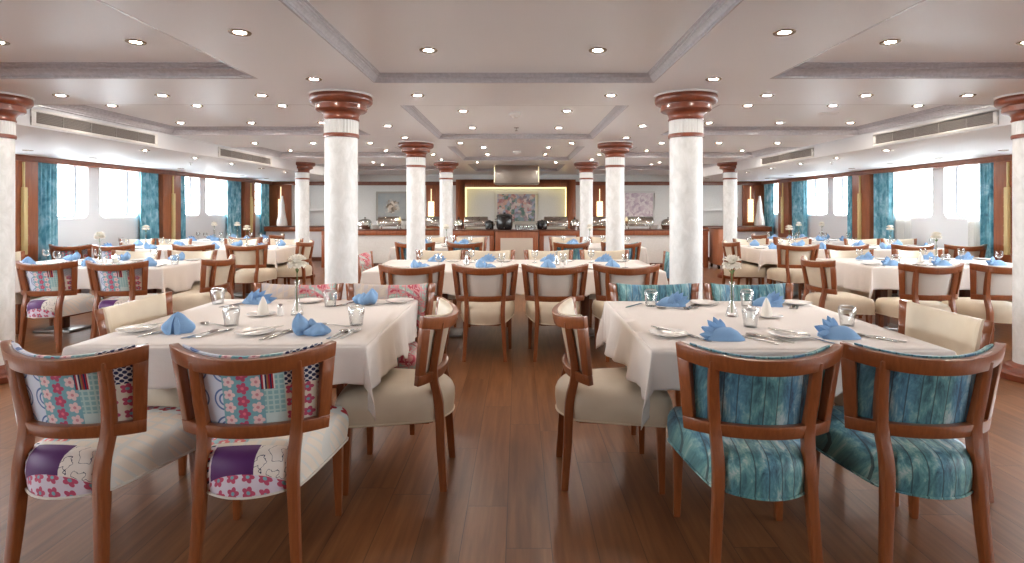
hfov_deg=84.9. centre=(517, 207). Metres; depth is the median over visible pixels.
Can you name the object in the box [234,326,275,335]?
plate
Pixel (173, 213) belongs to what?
wall sconce
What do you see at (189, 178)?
window
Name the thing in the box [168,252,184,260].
napkin
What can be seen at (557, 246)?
dining chair
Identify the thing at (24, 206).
wall sconce
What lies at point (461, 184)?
trim
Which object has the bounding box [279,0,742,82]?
trim
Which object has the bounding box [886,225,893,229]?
flower
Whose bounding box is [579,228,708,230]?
countertop
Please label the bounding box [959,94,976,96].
recessed light
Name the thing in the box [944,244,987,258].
dining chair
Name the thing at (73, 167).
window
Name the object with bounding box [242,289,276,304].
napkin
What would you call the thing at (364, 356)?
tablecloth
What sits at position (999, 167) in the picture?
trim
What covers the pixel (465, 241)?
napkin
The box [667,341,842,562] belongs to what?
dining chair
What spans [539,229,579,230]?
countertop
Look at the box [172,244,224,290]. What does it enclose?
dining chair
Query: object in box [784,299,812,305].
plate
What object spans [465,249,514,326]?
dining chair
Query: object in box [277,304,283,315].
salt shaker
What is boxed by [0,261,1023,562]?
floor
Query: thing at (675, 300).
napkin
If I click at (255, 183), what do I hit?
window
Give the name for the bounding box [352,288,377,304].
napkin
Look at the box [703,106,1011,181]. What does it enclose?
ceiling
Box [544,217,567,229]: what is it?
chafing dish
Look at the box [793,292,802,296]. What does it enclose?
dining table
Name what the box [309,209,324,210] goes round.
wall shelf
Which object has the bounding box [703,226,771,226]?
countertop
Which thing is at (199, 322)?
spoon
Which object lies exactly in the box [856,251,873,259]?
napkin
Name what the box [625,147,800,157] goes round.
trim
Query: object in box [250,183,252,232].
wall sconce
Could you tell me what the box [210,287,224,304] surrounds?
drinking glass
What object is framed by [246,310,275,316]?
saucer
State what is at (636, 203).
painting
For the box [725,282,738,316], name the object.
bud vase
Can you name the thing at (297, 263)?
flower
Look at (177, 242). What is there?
napkin
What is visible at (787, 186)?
trim
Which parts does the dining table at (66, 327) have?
plate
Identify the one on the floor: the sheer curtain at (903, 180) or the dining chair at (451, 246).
the dining chair at (451, 246)
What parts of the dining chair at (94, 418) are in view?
leg, backrest, frame, leg, seat, leg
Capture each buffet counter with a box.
[264,226,324,260]
[321,228,454,267]
[453,229,494,250]
[538,229,579,250]
[579,228,708,267]
[703,226,771,260]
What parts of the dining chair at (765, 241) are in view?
backrest, frame, seat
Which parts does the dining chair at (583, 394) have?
leg, leg, backrest, frame, seat, leg, leg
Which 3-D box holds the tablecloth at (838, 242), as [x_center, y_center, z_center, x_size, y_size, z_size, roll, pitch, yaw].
[5.600,0.789,10.975,1.743,0.331,1.193,0,0,0]
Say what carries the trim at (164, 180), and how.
attached to the wall at (80, 229)
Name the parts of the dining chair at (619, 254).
leg, frame, backrest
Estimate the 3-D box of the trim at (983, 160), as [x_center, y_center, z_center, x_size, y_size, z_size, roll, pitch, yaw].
[6.700,-0.680,5.400,0.140,0.080,19.800,0,0,0]
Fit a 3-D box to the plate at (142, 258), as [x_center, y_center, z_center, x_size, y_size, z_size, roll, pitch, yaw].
[-4.500,0.614,6.620,0.192,0.017,0.192,0,0,0]
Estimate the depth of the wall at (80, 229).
9.57 m
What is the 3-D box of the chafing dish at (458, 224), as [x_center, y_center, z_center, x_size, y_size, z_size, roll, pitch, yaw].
[-1.380,0.357,13.050,0.229,0.285,0.229,0,0,0]
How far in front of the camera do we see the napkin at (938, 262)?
6.05 m
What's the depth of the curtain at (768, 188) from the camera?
14.93 m
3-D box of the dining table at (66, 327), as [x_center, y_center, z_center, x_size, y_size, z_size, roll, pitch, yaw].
[-4.640,1.004,6.325,1.912,0.752,1.042,0,0,0]
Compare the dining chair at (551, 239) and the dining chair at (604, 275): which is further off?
the dining chair at (551, 239)
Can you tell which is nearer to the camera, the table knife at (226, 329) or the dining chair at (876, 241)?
the table knife at (226, 329)
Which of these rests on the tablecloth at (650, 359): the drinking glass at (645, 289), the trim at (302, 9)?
the drinking glass at (645, 289)
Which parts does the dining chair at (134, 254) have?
frame, backrest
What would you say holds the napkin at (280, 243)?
on the tablecloth at (276, 254)
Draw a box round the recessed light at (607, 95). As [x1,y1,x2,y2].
[604,94,617,96]
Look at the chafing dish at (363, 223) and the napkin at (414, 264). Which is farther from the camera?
the chafing dish at (363, 223)
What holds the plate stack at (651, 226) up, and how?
on the buffet counter at (655, 241)
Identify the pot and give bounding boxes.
[484,220,494,229]
[536,220,548,229]
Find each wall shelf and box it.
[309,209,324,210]
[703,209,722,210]
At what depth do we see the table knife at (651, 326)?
2.77 m
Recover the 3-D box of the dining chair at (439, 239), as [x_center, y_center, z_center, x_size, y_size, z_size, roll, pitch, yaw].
[-1.558,0.945,9.820,0.623,0.872,0.594,0,0,0]
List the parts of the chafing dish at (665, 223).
lid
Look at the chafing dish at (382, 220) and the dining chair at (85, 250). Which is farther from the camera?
the chafing dish at (382, 220)
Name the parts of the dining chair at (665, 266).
backrest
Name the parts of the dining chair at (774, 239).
frame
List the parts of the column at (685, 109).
capital plate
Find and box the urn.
[496,212,512,229]
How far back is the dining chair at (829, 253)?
6.92 m
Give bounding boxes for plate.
[115,324,158,332]
[128,258,144,260]
[183,258,199,260]
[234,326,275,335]
[295,297,323,303]
[386,297,413,303]
[648,328,687,337]
[689,299,718,305]
[767,329,810,338]
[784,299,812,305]
[861,263,878,264]
[911,263,929,264]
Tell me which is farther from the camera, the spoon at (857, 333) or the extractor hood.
the extractor hood
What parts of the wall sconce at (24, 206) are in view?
stem, lamp shade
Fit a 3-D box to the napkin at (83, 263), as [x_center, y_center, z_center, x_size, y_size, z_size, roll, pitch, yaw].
[-4.593,0.571,5.999,0.157,0.104,0.102,0,0,4]
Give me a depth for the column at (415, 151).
7.71 m
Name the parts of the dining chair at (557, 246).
frame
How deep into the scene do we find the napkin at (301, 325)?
2.73 m
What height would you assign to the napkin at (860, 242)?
0.100 m
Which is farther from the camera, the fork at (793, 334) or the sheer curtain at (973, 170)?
the sheer curtain at (973, 170)
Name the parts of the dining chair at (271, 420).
leg, leg, backrest, frame, seat, leg, leg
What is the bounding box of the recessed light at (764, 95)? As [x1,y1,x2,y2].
[760,94,774,96]
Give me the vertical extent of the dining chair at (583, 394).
0.872 m
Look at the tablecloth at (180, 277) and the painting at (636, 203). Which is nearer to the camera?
the tablecloth at (180, 277)
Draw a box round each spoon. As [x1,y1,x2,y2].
[180,329,218,338]
[199,322,228,325]
[268,329,292,338]
[323,323,349,326]
[326,329,348,338]
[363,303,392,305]
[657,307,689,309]
[746,332,783,341]
[857,333,897,341]
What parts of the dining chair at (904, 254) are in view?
backrest, frame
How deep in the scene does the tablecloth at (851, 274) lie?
6.07 m
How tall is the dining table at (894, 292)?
0.752 m
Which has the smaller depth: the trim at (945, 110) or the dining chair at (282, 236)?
the trim at (945, 110)
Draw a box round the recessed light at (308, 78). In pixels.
[305,77,321,80]
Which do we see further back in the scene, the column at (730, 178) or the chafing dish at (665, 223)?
the chafing dish at (665, 223)
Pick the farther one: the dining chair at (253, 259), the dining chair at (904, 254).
the dining chair at (253, 259)
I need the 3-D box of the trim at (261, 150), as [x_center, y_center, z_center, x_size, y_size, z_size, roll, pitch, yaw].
[-3.072,-0.960,9.230,2.485,0.100,1.740,0,0,0]
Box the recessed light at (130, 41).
[125,39,146,44]
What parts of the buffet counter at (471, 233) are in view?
post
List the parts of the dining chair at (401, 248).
leg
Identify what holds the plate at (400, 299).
on the tablecloth at (364, 356)
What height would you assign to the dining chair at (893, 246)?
0.872 m
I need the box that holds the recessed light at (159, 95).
[154,94,169,96]
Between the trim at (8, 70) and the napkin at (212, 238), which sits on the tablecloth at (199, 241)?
the napkin at (212, 238)
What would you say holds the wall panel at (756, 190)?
attached to the wall at (479, 201)
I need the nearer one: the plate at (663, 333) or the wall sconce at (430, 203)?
the plate at (663, 333)
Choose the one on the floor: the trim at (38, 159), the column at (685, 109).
the column at (685, 109)
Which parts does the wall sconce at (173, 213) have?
stem, lamp shade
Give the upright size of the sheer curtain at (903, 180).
1.980 m
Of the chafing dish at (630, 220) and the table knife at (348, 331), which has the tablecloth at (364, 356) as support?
the table knife at (348, 331)
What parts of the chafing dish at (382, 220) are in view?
lid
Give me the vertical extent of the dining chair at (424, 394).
0.872 m
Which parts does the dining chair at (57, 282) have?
leg, backrest, frame, leg, leg, seat frame, seat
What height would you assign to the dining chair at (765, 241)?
0.872 m
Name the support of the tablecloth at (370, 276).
on the dining table at (584, 305)
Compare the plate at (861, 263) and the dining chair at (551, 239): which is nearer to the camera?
the plate at (861, 263)
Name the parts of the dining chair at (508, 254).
frame, backrest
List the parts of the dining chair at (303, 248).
seat, leg, frame, backrest, leg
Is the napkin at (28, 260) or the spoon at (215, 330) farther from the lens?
the napkin at (28, 260)
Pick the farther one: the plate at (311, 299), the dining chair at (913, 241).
the dining chair at (913, 241)
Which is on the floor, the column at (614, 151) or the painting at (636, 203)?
the column at (614, 151)
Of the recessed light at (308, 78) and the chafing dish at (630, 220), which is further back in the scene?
the chafing dish at (630, 220)
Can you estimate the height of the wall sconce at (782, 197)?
1.250 m
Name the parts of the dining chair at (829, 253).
backrest, frame, seat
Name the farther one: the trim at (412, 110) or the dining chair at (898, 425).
the trim at (412, 110)
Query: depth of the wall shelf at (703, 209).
15.14 m
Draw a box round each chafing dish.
[358,217,371,228]
[377,216,401,228]
[425,216,439,228]
[454,217,463,229]
[464,217,487,229]
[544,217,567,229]
[570,217,578,229]
[593,216,605,225]
[625,216,653,228]
[661,217,668,228]
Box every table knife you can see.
[117,322,162,329]
[187,329,227,337]
[242,325,283,332]
[332,329,353,338]
[651,326,682,333]
[742,335,778,343]
[768,328,809,335]
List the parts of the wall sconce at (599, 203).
lamp shade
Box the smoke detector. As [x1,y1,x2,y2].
[509,112,520,117]
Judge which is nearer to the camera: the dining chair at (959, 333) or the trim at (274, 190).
the dining chair at (959, 333)
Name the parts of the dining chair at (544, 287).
leg, leg, seat, backrest, frame, leg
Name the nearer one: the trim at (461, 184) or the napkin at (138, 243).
the napkin at (138, 243)
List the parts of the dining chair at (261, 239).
frame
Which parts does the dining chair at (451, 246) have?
frame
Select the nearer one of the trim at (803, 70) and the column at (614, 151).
the trim at (803, 70)
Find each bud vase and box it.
[291,280,303,315]
[464,251,468,264]
[554,251,558,264]
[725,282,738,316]
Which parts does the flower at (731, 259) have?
stem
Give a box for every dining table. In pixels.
[33,289,156,332]
[234,284,253,296]
[442,294,593,336]
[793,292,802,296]
[872,289,995,330]
[892,290,898,296]
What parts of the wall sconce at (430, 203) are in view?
lamp shade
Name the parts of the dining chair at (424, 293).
leg, backrest, frame, seat, leg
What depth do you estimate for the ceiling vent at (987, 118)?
5.63 m
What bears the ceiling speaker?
attached to the ceiling at (281, 51)
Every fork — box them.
[195,328,233,337]
[259,330,288,339]
[339,328,361,338]
[687,334,711,341]
[754,333,794,342]
[793,334,833,343]
[858,333,906,341]
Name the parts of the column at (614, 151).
capital plate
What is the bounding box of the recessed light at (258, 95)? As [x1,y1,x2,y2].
[254,94,268,96]
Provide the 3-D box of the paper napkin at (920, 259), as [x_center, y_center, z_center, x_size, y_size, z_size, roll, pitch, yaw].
[4.564,0.565,6.340,0.060,0.104,0.063,0,0,0]
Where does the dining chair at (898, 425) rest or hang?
on the floor
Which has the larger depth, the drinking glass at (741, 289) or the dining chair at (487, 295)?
the dining chair at (487, 295)
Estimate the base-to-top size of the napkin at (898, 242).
0.104 m
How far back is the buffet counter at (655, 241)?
13.00 m
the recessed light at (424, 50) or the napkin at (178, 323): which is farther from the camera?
the recessed light at (424, 50)
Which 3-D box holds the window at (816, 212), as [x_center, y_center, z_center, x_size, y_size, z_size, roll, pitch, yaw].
[6.975,-0.275,12.690,0.030,0.870,0.860,0,0,0]
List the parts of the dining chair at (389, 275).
leg, backrest, leg, seat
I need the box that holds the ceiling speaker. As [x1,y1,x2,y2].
[818,112,838,115]
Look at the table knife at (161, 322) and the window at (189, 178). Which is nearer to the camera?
the table knife at (161, 322)
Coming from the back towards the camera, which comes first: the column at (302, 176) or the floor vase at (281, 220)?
the floor vase at (281, 220)
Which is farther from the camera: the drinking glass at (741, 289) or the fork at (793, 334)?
the drinking glass at (741, 289)
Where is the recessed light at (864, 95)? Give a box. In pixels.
[858,94,873,96]
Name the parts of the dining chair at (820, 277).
leg, backrest, frame, leg, seat, leg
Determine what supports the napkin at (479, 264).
on the tablecloth at (370, 276)
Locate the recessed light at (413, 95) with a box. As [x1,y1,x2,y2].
[411,94,424,96]
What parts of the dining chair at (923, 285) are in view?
leg, seat, leg, backrest, frame, leg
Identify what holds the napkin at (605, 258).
on the tablecloth at (370, 276)
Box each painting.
[376,191,406,220]
[494,191,537,223]
[624,191,654,219]
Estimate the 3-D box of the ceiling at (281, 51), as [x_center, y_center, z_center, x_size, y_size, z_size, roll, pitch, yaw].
[-0.030,-1.035,5.400,8.580,0.250,20.000,0,0,0]
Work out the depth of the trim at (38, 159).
9.46 m
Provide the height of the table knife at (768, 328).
0.003 m
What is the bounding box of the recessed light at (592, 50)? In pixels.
[589,47,606,52]
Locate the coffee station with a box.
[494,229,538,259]
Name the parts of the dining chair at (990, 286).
seat, leg, frame, backrest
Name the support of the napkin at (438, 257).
on the tablecloth at (370, 276)
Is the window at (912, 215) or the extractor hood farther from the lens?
the extractor hood
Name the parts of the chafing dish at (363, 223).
lid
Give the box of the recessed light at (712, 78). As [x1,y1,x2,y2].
[705,77,721,80]
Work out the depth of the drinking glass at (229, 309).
2.97 m
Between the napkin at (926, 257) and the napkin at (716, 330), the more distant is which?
the napkin at (926, 257)
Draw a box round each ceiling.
[0,0,1023,174]
[15,106,359,181]
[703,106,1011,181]
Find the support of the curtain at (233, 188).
attached to the wall at (80, 229)
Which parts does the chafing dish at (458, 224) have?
lid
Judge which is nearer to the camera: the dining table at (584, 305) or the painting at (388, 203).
the dining table at (584, 305)
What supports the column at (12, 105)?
on the floor
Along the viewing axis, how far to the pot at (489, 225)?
12.88 m
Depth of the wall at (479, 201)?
15.30 m
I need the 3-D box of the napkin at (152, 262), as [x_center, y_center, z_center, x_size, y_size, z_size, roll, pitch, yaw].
[-3.943,0.571,5.999,0.157,0.104,0.102,0,0,4]
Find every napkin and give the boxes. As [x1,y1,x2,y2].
[22,257,35,263]
[63,252,80,260]
[80,256,96,266]
[112,253,117,261]
[117,252,130,260]
[134,239,142,245]
[144,242,157,248]
[144,256,156,266]
[161,312,195,334]
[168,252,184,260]
[171,240,184,245]
[210,235,220,240]
[230,240,242,245]
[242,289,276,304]
[257,297,268,314]
[276,240,285,245]
[292,313,330,335]
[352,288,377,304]
[410,259,429,267]
[428,253,446,261]
[459,238,468,243]
[475,259,495,267]
[480,254,496,261]
[540,254,554,261]
[540,259,555,267]
[566,238,577,243]
[595,253,612,261]
[605,259,619,266]
[656,291,689,306]
[700,317,744,341]
[750,240,759,245]
[751,291,784,306]
[761,298,772,316]
[768,242,776,248]
[791,240,804,245]
[814,315,860,339]
[816,236,826,240]
[819,242,825,248]
[851,240,864,245]
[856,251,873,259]
[879,242,890,248]
[881,256,898,265]
[892,239,902,244]
[917,252,935,259]
[917,253,923,261]
[931,256,952,265]
[955,252,973,259]
[986,256,1007,265]
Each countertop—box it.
[264,226,324,226]
[321,228,454,230]
[453,229,494,230]
[494,229,538,230]
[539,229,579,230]
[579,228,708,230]
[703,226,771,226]
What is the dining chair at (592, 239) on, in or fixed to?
on the floor
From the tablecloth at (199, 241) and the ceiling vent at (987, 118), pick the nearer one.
the ceiling vent at (987, 118)
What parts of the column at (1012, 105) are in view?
capital plate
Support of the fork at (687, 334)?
on the tablecloth at (650, 359)
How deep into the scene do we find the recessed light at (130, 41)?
3.36 m
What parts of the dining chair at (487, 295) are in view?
leg, seat frame, backrest, frame, seat, leg, leg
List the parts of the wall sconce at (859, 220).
lamp shade, stem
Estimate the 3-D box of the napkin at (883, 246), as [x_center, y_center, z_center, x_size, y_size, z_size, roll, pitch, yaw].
[5.613,0.571,8.522,0.213,0.104,0.110,0,0,-2]
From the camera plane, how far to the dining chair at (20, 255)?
6.12 m
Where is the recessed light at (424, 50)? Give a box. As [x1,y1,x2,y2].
[419,47,437,52]
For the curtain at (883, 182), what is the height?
1.980 m
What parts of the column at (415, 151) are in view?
capital plate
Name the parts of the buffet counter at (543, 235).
post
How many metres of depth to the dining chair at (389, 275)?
5.05 m
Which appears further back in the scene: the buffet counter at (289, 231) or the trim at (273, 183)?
the trim at (273, 183)
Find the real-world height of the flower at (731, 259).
0.337 m
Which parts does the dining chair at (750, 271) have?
leg, backrest, frame, leg, seat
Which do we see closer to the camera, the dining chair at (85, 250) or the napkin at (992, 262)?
the napkin at (992, 262)
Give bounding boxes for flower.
[94,232,105,260]
[142,225,149,231]
[287,254,306,310]
[443,224,449,233]
[586,224,592,235]
[722,254,741,312]
[785,225,792,231]
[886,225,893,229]
[930,232,941,256]
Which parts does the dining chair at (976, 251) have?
leg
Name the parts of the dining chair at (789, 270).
seat, leg, backrest, frame, leg, leg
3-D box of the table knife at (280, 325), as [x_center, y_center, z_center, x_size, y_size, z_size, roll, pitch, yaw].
[-1.268,0.603,2.793,0.020,0.003,0.208,0,0,38]
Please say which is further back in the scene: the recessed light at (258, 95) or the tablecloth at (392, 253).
the tablecloth at (392, 253)
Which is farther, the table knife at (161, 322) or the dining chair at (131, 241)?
the dining chair at (131, 241)
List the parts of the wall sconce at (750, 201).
lamp shade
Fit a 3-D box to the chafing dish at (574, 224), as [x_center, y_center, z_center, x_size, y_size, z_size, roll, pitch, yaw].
[1.320,0.357,13.050,0.229,0.285,0.229,0,0,0]
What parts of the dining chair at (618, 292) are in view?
leg, backrest, frame, leg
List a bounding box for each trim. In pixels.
[0,0,257,78]
[15,154,271,183]
[15,160,37,261]
[34,105,369,134]
[158,174,180,239]
[231,147,405,157]
[241,182,254,237]
[269,182,455,184]
[269,185,291,225]
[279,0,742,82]
[316,164,437,169]
[400,105,628,138]
[426,185,439,227]
[447,146,584,159]
[456,179,575,228]
[468,164,564,170]
[576,182,763,184]
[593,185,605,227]
[594,164,716,169]
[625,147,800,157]
[661,105,993,134]
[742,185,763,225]
[761,154,1011,183]
[770,0,1023,78]
[778,182,791,237]
[852,174,873,239]
[994,160,1011,262]
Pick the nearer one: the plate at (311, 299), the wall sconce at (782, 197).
the plate at (311, 299)
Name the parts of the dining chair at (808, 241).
backrest, frame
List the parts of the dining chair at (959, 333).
seat, leg, backrest, frame, leg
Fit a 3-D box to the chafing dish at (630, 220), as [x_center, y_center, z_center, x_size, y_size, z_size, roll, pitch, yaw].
[2.880,0.350,13.286,0.620,0.300,0.388,0,0,0]
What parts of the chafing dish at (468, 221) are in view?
lid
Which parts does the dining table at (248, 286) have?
plate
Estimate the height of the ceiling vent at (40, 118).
0.150 m
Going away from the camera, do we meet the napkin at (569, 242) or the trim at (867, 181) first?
the napkin at (569, 242)
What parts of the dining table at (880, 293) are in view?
plate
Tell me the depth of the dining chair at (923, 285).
5.13 m
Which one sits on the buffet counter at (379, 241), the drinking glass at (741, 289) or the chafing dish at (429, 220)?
the chafing dish at (429, 220)
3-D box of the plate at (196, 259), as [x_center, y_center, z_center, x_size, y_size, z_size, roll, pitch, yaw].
[-3.850,0.614,6.620,0.192,0.017,0.192,0,0,0]
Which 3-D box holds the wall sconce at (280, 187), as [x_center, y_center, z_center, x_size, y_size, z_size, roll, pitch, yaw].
[-6.450,-0.100,15.213,0.126,0.960,0.053,0,0,0]
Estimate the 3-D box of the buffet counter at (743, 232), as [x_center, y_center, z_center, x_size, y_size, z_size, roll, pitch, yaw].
[5.675,0.930,14.870,1.870,0.900,0.680,0,0,0]
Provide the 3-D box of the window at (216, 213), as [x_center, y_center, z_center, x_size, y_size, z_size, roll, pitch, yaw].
[-7.035,-0.275,12.690,0.030,0.870,0.860,0,0,0]
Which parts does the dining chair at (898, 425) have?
leg, leg, seat, leg, frame, backrest, leg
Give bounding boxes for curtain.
[38,163,57,260]
[139,172,158,244]
[181,176,185,239]
[226,180,240,237]
[260,184,268,235]
[764,184,773,235]
[792,180,807,237]
[847,176,851,238]
[873,172,893,243]
[895,171,911,239]
[968,164,979,245]
[980,162,993,257]
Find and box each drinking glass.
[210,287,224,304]
[222,305,239,326]
[323,289,336,306]
[348,304,364,325]
[644,289,657,306]
[740,289,753,305]
[742,306,758,327]
[838,305,855,326]
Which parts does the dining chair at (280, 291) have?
frame, backrest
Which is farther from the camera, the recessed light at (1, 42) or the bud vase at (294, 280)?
the recessed light at (1, 42)
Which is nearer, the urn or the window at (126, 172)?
the window at (126, 172)
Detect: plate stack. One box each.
[370,225,379,228]
[650,225,659,228]
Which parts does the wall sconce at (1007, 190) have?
stem, lamp shade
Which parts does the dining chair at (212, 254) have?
seat, frame, backrest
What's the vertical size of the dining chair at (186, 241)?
0.872 m
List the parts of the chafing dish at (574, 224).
lid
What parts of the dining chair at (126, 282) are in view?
leg, backrest, frame, seat, leg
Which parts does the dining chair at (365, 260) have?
backrest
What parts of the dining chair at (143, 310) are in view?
frame, backrest, seat, leg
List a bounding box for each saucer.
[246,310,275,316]
[754,312,782,317]
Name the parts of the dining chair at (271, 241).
seat, backrest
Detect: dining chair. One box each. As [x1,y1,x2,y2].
[0,340,195,562]
[15,251,53,333]
[15,260,103,352]
[48,244,91,292]
[85,260,160,338]
[89,250,161,298]
[92,244,134,258]
[94,291,186,475]
[119,238,155,245]
[156,238,192,244]
[156,250,217,294]
[169,340,348,562]
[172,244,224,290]
[172,254,235,312]
[224,238,260,289]
[225,244,276,298]
[229,237,268,285]
[253,283,343,405]
[262,238,303,284]
[269,233,284,239]
[271,240,313,284]
[335,296,458,495]
[336,283,435,434]
[358,251,373,283]
[378,264,444,314]
[394,242,434,259]
[416,249,464,326]
[425,237,447,242]
[446,241,482,259]
[451,264,518,361]
[453,237,486,250]
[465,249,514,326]
[521,264,588,361]
[524,249,572,325]
[549,237,582,250]
[552,296,672,494]
[553,241,589,259]
[579,249,628,326]
[590,237,605,242]
[592,264,659,361]
[601,242,641,259]
[609,283,698,434]
[662,251,668,281]
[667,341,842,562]
[703,283,793,300]
[722,240,765,284]
[732,238,777,284]
[751,233,766,239]
[767,237,806,282]
[767,244,819,299]
[775,238,811,289]
[800,255,874,323]
[815,341,1005,562]
[824,249,891,323]
[826,244,868,250]
[833,299,993,506]
[843,238,879,244]
[875,263,964,327]
[880,238,916,244]
[891,244,933,257]
[893,249,958,296]
[941,263,1011,344]
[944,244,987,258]
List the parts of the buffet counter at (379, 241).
post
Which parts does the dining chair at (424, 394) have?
leg, leg, seat, frame, leg, backrest, leg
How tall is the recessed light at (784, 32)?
0.007 m
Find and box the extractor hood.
[494,165,539,184]
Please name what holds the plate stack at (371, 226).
on the buffet counter at (379, 241)
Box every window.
[58,166,75,217]
[101,171,127,216]
[186,177,190,215]
[207,180,217,214]
[255,183,257,213]
[776,183,777,213]
[815,180,825,214]
[842,177,846,215]
[912,215,930,216]
[956,166,967,217]
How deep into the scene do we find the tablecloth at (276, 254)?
8.46 m
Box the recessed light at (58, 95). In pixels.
[52,94,69,96]
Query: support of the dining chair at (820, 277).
on the floor
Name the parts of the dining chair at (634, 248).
leg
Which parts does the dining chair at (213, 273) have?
seat, leg, frame, backrest, leg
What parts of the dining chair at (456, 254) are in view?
backrest, frame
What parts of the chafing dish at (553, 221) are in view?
lid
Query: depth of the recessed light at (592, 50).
3.44 m
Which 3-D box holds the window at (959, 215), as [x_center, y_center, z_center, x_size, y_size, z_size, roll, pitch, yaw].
[6.975,-0.275,8.450,0.030,0.870,0.900,0,0,0]
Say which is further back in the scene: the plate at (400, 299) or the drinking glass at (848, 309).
the plate at (400, 299)
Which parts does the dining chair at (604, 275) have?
leg, seat, leg, backrest, frame, leg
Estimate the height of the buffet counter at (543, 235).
0.880 m
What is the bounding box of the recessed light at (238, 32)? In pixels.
[228,29,251,35]
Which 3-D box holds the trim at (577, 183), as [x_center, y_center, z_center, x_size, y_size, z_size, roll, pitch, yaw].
[4.170,-0.670,15.275,5.200,0.100,0.050,0,0,0]
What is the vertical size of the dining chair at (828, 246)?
0.872 m
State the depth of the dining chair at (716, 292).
3.83 m
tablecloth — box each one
[15,259,217,292]
[61,299,417,420]
[91,245,201,258]
[192,238,284,244]
[215,245,295,270]
[360,260,667,296]
[387,243,470,260]
[565,243,649,264]
[596,301,956,429]
[740,245,825,270]
[751,238,843,244]
[816,258,1011,297]
[839,245,944,257]
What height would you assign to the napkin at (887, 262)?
0.100 m
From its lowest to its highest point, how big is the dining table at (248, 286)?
0.752 m
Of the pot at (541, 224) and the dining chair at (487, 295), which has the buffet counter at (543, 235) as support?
the pot at (541, 224)
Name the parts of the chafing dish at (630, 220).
lid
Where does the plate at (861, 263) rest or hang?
on the tablecloth at (851, 274)
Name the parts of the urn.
lid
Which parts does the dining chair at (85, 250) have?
leg, backrest, frame, leg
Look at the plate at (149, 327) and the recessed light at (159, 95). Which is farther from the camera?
the recessed light at (159, 95)
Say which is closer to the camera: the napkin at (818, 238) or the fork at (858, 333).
the fork at (858, 333)
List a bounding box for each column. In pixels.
[0,91,34,383]
[291,161,315,278]
[309,89,372,387]
[398,141,433,259]
[434,161,458,242]
[574,161,598,242]
[597,141,632,250]
[654,89,718,298]
[717,161,741,278]
[993,92,1023,383]
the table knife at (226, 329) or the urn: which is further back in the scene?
the urn
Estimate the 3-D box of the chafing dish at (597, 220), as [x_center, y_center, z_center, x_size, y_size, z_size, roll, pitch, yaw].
[2.000,0.350,13.286,0.560,0.300,0.388,0,0,0]
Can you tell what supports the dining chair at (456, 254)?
on the floor
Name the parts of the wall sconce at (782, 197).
lamp shade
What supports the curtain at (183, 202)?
attached to the wall at (80, 229)
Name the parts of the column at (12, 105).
capital plate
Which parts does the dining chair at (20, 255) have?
leg, backrest, frame, seat, leg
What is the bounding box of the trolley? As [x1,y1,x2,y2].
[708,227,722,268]
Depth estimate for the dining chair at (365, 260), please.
6.48 m
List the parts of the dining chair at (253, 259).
leg, leg, backrest, frame, seat, leg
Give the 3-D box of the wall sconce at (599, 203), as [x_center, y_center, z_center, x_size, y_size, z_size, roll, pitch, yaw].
[2.220,-0.080,15.213,0.166,0.880,0.053,0,0,0]
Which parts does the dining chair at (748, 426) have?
leg, leg, seat, frame, backrest, leg, leg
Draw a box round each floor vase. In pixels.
[276,196,287,225]
[754,196,764,225]
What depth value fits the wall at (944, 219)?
9.33 m
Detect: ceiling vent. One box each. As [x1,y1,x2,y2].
[30,108,157,146]
[218,147,271,165]
[761,147,813,165]
[873,108,998,146]
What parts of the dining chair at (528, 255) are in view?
backrest, frame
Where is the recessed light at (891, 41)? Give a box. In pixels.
[879,39,900,44]
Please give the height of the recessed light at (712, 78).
0.007 m
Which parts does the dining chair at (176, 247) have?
backrest, frame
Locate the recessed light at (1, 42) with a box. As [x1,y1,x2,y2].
[0,40,9,44]
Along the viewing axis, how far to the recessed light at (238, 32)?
2.89 m
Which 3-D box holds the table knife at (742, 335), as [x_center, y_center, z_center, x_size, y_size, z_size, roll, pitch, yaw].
[1.133,0.620,2.643,0.020,0.003,0.208,0,0,-32]
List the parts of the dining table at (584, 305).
plate, plate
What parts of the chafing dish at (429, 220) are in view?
lid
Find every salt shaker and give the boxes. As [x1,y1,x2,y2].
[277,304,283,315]
[745,305,751,317]
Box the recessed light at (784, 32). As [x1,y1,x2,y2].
[773,29,795,35]
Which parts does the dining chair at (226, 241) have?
backrest, frame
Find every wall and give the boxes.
[58,166,259,292]
[292,175,741,228]
[774,167,967,247]
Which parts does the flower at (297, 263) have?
stem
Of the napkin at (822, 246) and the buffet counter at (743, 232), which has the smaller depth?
the napkin at (822, 246)
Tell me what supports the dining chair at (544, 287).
on the floor
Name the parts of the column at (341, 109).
capital plate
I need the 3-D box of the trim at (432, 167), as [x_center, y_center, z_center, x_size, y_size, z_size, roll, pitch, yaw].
[-3.072,-0.960,12.500,2.485,0.100,1.800,0,0,0]
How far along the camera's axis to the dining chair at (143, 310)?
3.06 m
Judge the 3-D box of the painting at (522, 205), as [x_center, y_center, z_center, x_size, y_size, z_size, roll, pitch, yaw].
[-0.050,-0.010,15.582,1.208,0.900,0.035,0,0,0]
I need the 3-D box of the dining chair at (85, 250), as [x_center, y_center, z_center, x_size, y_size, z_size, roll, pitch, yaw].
[-6.328,0.945,8.080,0.623,0.872,0.594,0,0,0]
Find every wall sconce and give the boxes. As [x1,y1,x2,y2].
[20,162,28,254]
[171,176,175,239]
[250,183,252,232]
[278,187,280,213]
[428,189,433,215]
[597,189,602,215]
[748,187,753,221]
[780,183,783,232]
[857,176,861,239]
[1003,162,1010,254]
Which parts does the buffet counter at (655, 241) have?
post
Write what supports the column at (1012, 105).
on the floor

